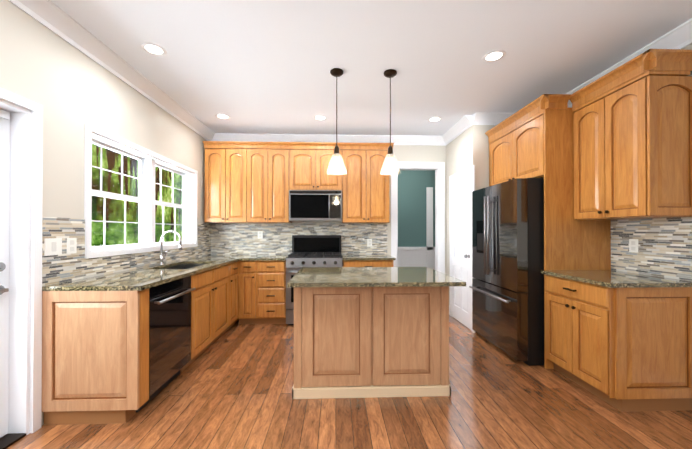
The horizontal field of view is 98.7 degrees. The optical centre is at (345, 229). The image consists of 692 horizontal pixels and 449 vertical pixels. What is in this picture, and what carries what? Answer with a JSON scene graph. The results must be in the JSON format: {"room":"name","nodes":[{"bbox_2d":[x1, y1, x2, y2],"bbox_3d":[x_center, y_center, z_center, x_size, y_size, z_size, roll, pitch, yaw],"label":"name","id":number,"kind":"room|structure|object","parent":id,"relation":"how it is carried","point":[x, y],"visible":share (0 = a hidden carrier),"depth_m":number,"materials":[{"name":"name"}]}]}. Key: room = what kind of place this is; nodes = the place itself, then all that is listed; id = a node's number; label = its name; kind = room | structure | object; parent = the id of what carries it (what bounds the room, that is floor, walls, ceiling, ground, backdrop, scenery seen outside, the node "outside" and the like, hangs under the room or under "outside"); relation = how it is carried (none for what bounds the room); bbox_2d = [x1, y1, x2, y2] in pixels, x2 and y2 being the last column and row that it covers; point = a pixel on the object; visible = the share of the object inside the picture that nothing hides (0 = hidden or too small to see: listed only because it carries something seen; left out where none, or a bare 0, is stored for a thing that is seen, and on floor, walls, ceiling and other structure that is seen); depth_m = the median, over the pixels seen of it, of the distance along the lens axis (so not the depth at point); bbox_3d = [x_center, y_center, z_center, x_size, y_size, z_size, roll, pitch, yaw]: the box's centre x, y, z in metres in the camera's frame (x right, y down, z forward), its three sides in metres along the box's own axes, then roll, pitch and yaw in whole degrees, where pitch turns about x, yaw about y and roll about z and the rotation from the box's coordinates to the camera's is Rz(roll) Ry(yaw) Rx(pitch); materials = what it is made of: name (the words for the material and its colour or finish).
{"room":"kitchen","nodes":[
{"label":"kitchen","id":0,"kind":"room"},
{"bbox_2d":[0,0,206,424],"bbox_3d":[-2.042,0.399,0.838,0.160,3.760,7.740,0,0,-2],"label":"wall","id":1,"kind":"structure","parent":0,"point":[70,89],"depth_m":2.17,"materials":[{"name":"beige paint"}]},
{"bbox_2d":[0,109,9,437],"bbox_3d":[-2.083,0.263,1.418,0.104,1.998,0.876,0,0,-2],"label":"patio door","id":2,"kind":"structure","parent":1,"relation":"in","point":[4,241],"depth_m":1.83,"materials":[{"name":"white wood"}]},
{"bbox_2d":[0,88,42,448],"bbox_3d":[-2.051,0.234,1.419,0.180,2.095,1.030,0,0,-2],"label":"door frame","id":3,"kind":"structure","parent":1,"relation":"attached to","point":[25,272],"depth_m":1.86,"materials":[{"name":"white wood"}]},
{"bbox_2d":[8,0,215,140],"bbox_3d":[-1.912,-1.418,0.851,0.100,0.125,7.500,0,0,-2],"label":"crown molding","id":4,"kind":"structure","parent":1,"relation":"attached to","point":[56,20],"depth_m":2.40,"materials":[{"name":"white wood"}]},
{"bbox_2d":[42,217,209,285],"bbox_3d":[-2.039,0.133,3.256,0.008,0.484,2.640,0,0,-2],"label":"backsplash","id":5,"kind":"structure","parent":1,"relation":"attached to","point":[65,267],"depth_m":2.26,"materials":[{"name":"tile"}]},
{"bbox_2d":[44,238,61,255],"bbox_3d":[-1.988,0.115,2.022,0.008,0.115,0.120,0,0,-2],"label":"outlet","id":6,"kind":"object","parent":5,"relation":"attached to","point":[52,246],"depth_m":2.01,"materials":[{"name":"white plastic"}]},
{"bbox_2d":[67,238,76,253],"bbox_3d":[-1.994,0.115,2.162,0.007,0.115,0.075,0,0,-2],"label":"outlet","id":7,"kind":"object","parent":5,"relation":"attached to","point":[71,242],"depth_m":2.16,"materials":[{"name":"white plastic"}]},
{"bbox_2d":[84,123,197,258],"bbox_3d":[-2.111,-0.297,3.196,0.180,1.045,1.830,0,0,-2],"label":"window","id":8,"kind":"structure","parent":1,"relation":"in","point":[149,161],"depth_m":3.11,"materials":[{"name":"white wood"}]},
{"bbox_2d":[6,315,691,448],"bbox_3d":[0.369,1.333,1.591,6.710,0.100,9.850,0,0,-2],"label":"floor","id":9,"kind":"structure","parent":0,"point":[231,387],"depth_m":2.06,"materials":[{"name":"brown wood"}]},
{"bbox_2d":[136,276,195,411],"bbox_3d":[-1.643,0.847,2.376,0.622,0.878,0.594,0,0,-2],"label":"dishwasher","id":10,"kind":"object","parent":9,"relation":"on","point":[169,330],"visible":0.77,"depth_m":2.32,"materials":[{"name":"black metal"}]},
{"bbox_2d":[122,282,229,373],"bbox_3d":[-1.723,0.960,3.180,0.616,0.660,0.875,0,0,-2],"label":"base cabinet","id":11,"kind":"object","parent":9,"relation":"on","point":[208,300],"depth_m":2.71,"materials":[{"name":"brown wood"}]},
{"bbox_2d":[174,262,237,330],"bbox_3d":[-1.742,0.851,3.756,0.616,0.884,0.385,0,0,-2],"label":"base cabinet","id":12,"kind":"object","parent":9,"relation":"on","point":[225,273],"depth_m":3.58,"materials":[{"name":"brown wood"}]},
{"bbox_2d":[42,255,247,290],"bbox_3d":[-1.713,0.390,3.268,0.640,0.030,2.645,0,0,-2],"label":"countertop","id":13,"kind":"structure","parent":12,"relation":"on","point":[139,279],"depth_m":2.32,"materials":[{"name":"stone"}]},
{"bbox_2d":[158,230,181,264],"bbox_3d":[-1.883,0.189,3.201,0.243,0.370,0.086,0,0,-2],"label":"faucet","id":14,"kind":"object","parent":13,"relation":"on","point":[161,247],"visible":1,"depth_m":3.18,"materials":[{"name":"silver metal"}]},
{"bbox_2d":[162,264,204,268],"bbox_3d":[-1.731,0.500,3.190,0.440,0.188,0.780,0,0,-2],"label":"sink basin","id":15,"kind":"object","parent":13,"relation":"in","point":[183,266],"depth_m":3.55,"materials":[{"name":"silver metal"}]},
{"bbox_2d":[200,255,236,257],"bbox_3d":[-1.767,0.395,4.257,0.360,0.030,0.665,0,0,-2],"label":"countertop","id":16,"kind":"structure","parent":12,"relation":"on","point":[212,256],"depth_m":4.25,"materials":[{"name":"stone"}]},
{"bbox_2d":[237,260,285,324],"bbox_3d":[-1.147,0.853,4.282,0.645,0.884,0.654,0,0,-2],"label":"base cabinet","id":17,"kind":"object","parent":9,"relation":"on","point":[261,292],"visible":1,"depth_m":3.99,"materials":[{"name":"brown wood"}]},
{"bbox_2d":[240,254,287,260],"bbox_3d":[-1.115,0.395,4.279,0.585,0.030,0.665,0,0,-2],"label":"countertop","id":18,"kind":"structure","parent":17,"relation":"on","point":[278,256],"depth_m":4.09,"materials":[{"name":"stone"}]},
{"bbox_2d":[286,235,341,324],"bbox_3d":[-0.437,0.688,4.272,0.752,1.215,0.719,0,0,-2],"label":"range oven","id":19,"kind":"object","parent":9,"relation":"on","point":[316,250],"visible":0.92,"depth_m":4.04,"materials":[{"name":"silver metal"}]},
{"bbox_2d":[342,259,393,266],"bbox_3d":[0.295,0.853,4.330,0.693,0.884,0.654,0,0,-2],"label":"base cabinet","id":20,"kind":"object","parent":9,"relation":"on","point":[367,263],"visible":0.12,"depth_m":4.04,"materials":[{"name":"brown wood"}]},
{"bbox_2d":[342,254,395,259],"bbox_3d":[0.304,0.395,4.337,0.715,0.030,0.645,0,0,-2],"label":"countertop","id":21,"kind":"structure","parent":20,"relation":"on","point":[366,257],"depth_m":4.08,"materials":[{"name":"stone"}]},
{"bbox_2d":[292,286,450,398],"bbox_3d":[0.189,0.845,2.614,1.224,0.884,0.662,0,0,-2],"label":"kitchen island","id":22,"kind":"object","parent":9,"relation":"on","point":[360,342],"visible":0.81,"depth_m":2.29,"materials":[{"name":"brown wood"}]},
{"bbox_2d":[287,267,465,286],"bbox_3d":[0.207,0.387,2.535,1.260,0.030,0.900,0,0,-2],"label":"island countertop","id":23,"kind":"structure","parent":22,"relation":"on","point":[366,277],"depth_m":2.32,"materials":[{"name":"stone"}]},
{"bbox_2d":[469,178,543,365],"bbox_3d":[1.989,0.400,3.277,0.917,1.780,0.922,0,0,-2],"label":"fridge","id":24,"kind":"object","parent":9,"relation":"on","point":[507,286],"visible":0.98,"depth_m":2.91,"materials":[{"name":"black metal"}]},
{"bbox_2d":[485,94,610,368],"bbox_3d":[2.128,0.025,3.257,0.678,2.530,1.070,0,0,-2],"label":"tall cabinet","id":25,"kind":"object","parent":9,"relation":"on","point":[533,139],"visible":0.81,"depth_m":2.77,"materials":[{"name":"brown wood"}]},
{"bbox_2d":[545,275,691,411],"bbox_3d":[2.150,0.845,2.427,0.674,0.884,0.680,0,0,-2],"label":"base cabinet","id":26,"kind":"object","parent":9,"relation":"on","point":[625,349],"visible":0.96,"depth_m":2.10,"materials":[{"name":"brown wood"}]},
{"bbox_2d":[541,270,691,287],"bbox_3d":[2.153,0.386,2.418,0.668,0.030,0.703,0,0,-2],"label":"countertop","id":27,"kind":"structure","parent":26,"relation":"on","point":[613,279],"depth_m":2.27,"materials":[{"name":"stone"}]},
{"bbox_2d":[261,145,445,273],"bbox_3d":[0.703,0.417,4.743,5.830,3.760,0.120,0,0,-2],"label":"wall","id":28,"kind":"structure","parent":0,"point":[415,153],"depth_m":4.70,"materials":[{"name":"beige paint"}]},
{"bbox_2d":[204,145,293,222],"bbox_3d":[-1.404,-0.649,4.451,1.278,1.091,0.328,0,0,-2],"label":"upper cabinet","id":29,"kind":"object","parent":28,"relation":"attached to","point":[250,182],"depth_m":4.29,"materials":[{"name":"brown wood"}]},
{"bbox_2d":[210,223,386,254],"bbox_3d":[-0.719,0.139,4.632,2.739,0.484,0.008,0,0,-2],"label":"backsplash","id":30,"kind":"structure","parent":28,"relation":"attached to","point":[228,239],"depth_m":4.62,"materials":[{"name":"tile"}]},
{"bbox_2d":[258,231,262,238],"bbox_3d":[-1.328,0.077,4.603,0.075,0.115,0.007,0,0,-2],"label":"outlet","id":31,"kind":"object","parent":30,"relation":"attached to","point":[260,233],"depth_m":4.60,"materials":[{"name":"white plastic"}]},
{"bbox_2d":[367,239,371,245],"bbox_3d":[0.370,0.197,4.660,0.075,0.115,0.007,0,0,-2],"label":"outlet","id":32,"kind":"object","parent":30,"relation":"attached to","point":[369,241],"depth_m":4.66,"materials":[{"name":"white plastic"}]},
{"bbox_2d":[294,145,341,189],"bbox_3d":[-0.444,-0.885,4.484,0.770,0.618,0.328,0,0,-2],"label":"upper cabinet","id":33,"kind":"object","parent":28,"relation":"attached to","point":[311,162],"depth_m":4.32,"materials":[{"name":"brown wood"}]},
{"bbox_2d":[289,190,341,220],"bbox_3d":[-0.442,-0.350,4.422,0.752,0.432,0.448,0,0,-2],"label":"microwave","id":34,"kind":"object","parent":33,"relation":"attached to","point":[315,205],"visible":1,"depth_m":4.25,"materials":[{"name":"silver metal"}]},
{"bbox_2d":[216,133,447,145],"bbox_3d":[-0.188,-1.401,4.612,3.560,0.125,0.100,0,0,-2],"label":"crown molding","id":35,"kind":"structure","parent":28,"relation":"attached to","point":[396,139],"depth_m":4.60,"materials":[{"name":"white wood"}]},
{"bbox_2d":[342,145,389,222],"bbox_3d":[0.257,-0.649,4.507,0.758,1.091,0.328,0,0,-2],"label":"upper cabinet","id":36,"kind":"object","parent":28,"relation":"attached to","point":[365,191],"depth_m":4.35,"materials":[{"name":"brown wood"}]},
{"bbox_2d":[391,162,444,273],"bbox_3d":[1.133,0.112,4.748,0.850,2.370,0.142,0,0,-2],"label":"door frame","id":37,"kind":"structure","parent":28,"relation":"attached to","point":[438,168],"depth_m":4.69,"materials":[{"name":"white wood"}]},
{"bbox_2d":[51,0,691,135],"bbox_3d":[0.764,-1.527,1.768,5.910,0.100,9.550,0,0,-2],"label":"ceiling","id":38,"kind":"structure","parent":0,"point":[256,66],"depth_m":2.47,"materials":[{"name":"white paint"}]},
{"bbox_2d":[141,42,166,55],"bbox_3d":[-1.565,-1.471,2.424,0.180,0.004,0.180,0,0,-2],"label":"recessed light","id":39,"kind":"object","parent":38,"relation":"in","point":[156,49],"visible":1,"depth_m":2.41,"materials":[{"name":"white"}]},
{"bbox_2d":[215,114,229,118],"bbox_3d":[-1.593,-1.464,3.844,0.180,0.004,0.180,0,0,-2],"label":"recessed light","id":40,"kind":"object","parent":38,"relation":"in","point":[222,116],"visible":1,"depth_m":3.84,"materials":[{"name":"white"}]},
{"bbox_2d":[314,115,326,119],"bbox_3d":[-0.334,-1.464,3.887,0.180,0.004,0.180,0,0,-2],"label":"recessed light","id":41,"kind":"object","parent":38,"relation":"in","point":[319,117],"visible":1,"depth_m":3.87,"materials":[{"name":"white"}]},
{"bbox_2d":[326,68,345,174],"bbox_3d":[-0.086,-1.000,2.762,0.194,0.942,0.194,0,0,-2],"label":"pendant light","id":42,"kind":"object","parent":38,"relation":"hanging from","point":[336,72],"visible":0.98,"depth_m":2.75,"materials":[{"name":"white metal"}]},
{"bbox_2d":[380,69,399,174],"bbox_3d":[0.414,-1.000,2.779,0.194,0.942,0.194,0,0,-2],"label":"pendant light","id":43,"kind":"object","parent":38,"relation":"hanging from","point":[390,73],"visible":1,"depth_m":2.76,"materials":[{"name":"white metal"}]},
{"bbox_2d":[428,117,441,121],"bbox_3d":[1.175,-1.464,3.938,0.180,0.004,0.180,0,0,-2],"label":"recessed light","id":44,"kind":"object","parent":38,"relation":"in","point":[433,119],"visible":1,"depth_m":3.94,"materials":[{"name":"white"}]},
{"bbox_2d":[482,50,505,61],"bbox_3d":[1.254,-1.470,2.519,0.180,0.004,0.180,0,0,-2],"label":"recessed light","id":45,"kind":"object","parent":38,"relation":"in","point":[495,55],"visible":1,"depth_m":2.51,"materials":[{"name":"white"}]},
{"bbox_2d":[398,170,434,269],"bbox_3d":[1.381,-0.076,6.294,4.370,2.760,0.130,0,0,-2],"label":"wall","id":46,"kind":"structure","parent":0,"point":[416,218],"depth_m":6.22,"materials":[{"name":"teal paint"}]},
{"bbox_2d":[446,125,481,305],"bbox_3d":[1.655,-0.085,4.258,0.100,2.760,0.920,0,0,-2],"label":"wall","id":47,"kind":"structure","parent":0,"point":[468,147],"depth_m":4.11,"materials":[{"name":"beige paint"}]},
{"bbox_2d":[440,113,475,143],"bbox_3d":[1.559,-1.403,4.150,0.100,0.125,0.900,0,0,-2],"label":"crown molding","id":48,"kind":"structure","parent":47,"relation":"attached to","point":[466,121],"depth_m":4.12,"materials":[{"name":"white wood"}]},
{"bbox_2d":[449,165,474,332],"bbox_3d":[1.570,0.239,4.128,0.076,2.110,0.790,0,0,-2],"label":"pantry door","id":49,"kind":"structure","parent":47,"relation":"in","point":[461,185],"depth_m":4.10,"materials":[{"name":"white wood"}]},
{"bbox_2d":[482,125,495,187],"bbox_3d":[2.093,-0.087,3.862,0.710,2.760,0.100,0,0,-2],"label":"wall","id":50,"kind":"structure","parent":0,"point":[485,144],"depth_m":3.81,"materials":[{"name":"beige paint"}]},
{"bbox_2d":[472,112,513,124],"bbox_3d":[1.992,-1.405,3.765,0.720,0.125,0.100,0,0,-2],"label":"crown molding","id":51,"kind":"structure","parent":50,"relation":"attached to","point":[482,118],"depth_m":3.75,"materials":[{"name":"white wood"}]},
{"bbox_2d":[571,44,691,280],"bbox_3d":[2.607,-0.101,0.938,0.120,2.760,7.620,0,0,-2],"label":"wall","id":52,"kind":"structure","parent":0,"point":[688,47],"depth_m":2.17,"materials":[{"name":"beige paint"}]},
{"bbox_2d":[566,18,691,107],"bbox_3d":[2.511,-1.420,0.541,0.100,0.125,6.580,0,0,-2],"label":"crown molding","id":53,"kind":"structure","parent":52,"relation":"attached to","point":[680,37],"depth_m":2.27,"materials":[{"name":"white wood"}]},
{"bbox_2d":[569,49,691,219],"bbox_3d":[2.287,-0.669,2.414,0.418,1.150,0.730,0,0,-2],"label":"upper cabinet","id":54,"kind":"object","parent":52,"relation":"attached to","point":[632,138],"visible":0.98,"depth_m":2.19,"materials":[{"name":"brown wood"}]},
{"bbox_2d":[611,217,691,280],"bbox_3d":[2.494,0.139,2.363,0.008,0.464,0.838,0,0,-2],"label":"backsplash","id":55,"kind":"structure","parent":52,"relation":"attached to","point":[664,247],"depth_m":2.39,"materials":[{"name":"tile"}]},
{"bbox_2d":[629,239,637,252],"bbox_3d":[2.479,0.137,2.563,0.007,0.115,0.075,0,0,-2],"label":"electrical outlet plate","id":56,"kind":"object","parent":55,"relation":"attached to","point":[633,245],"visible":1,"depth_m":2.56,"materials":[{"name":"white plastic"}]},
{"label":"outside","id":57,"kind":"structure","parent":0,"visible":0},
{"bbox_2d":[91,143,181,245],"bbox_3d":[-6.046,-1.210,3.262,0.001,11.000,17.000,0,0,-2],"label":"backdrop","id":58,"kind":"structure","parent":57,"point":[168,216],"depth_m":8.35,"materials":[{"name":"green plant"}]}
]}

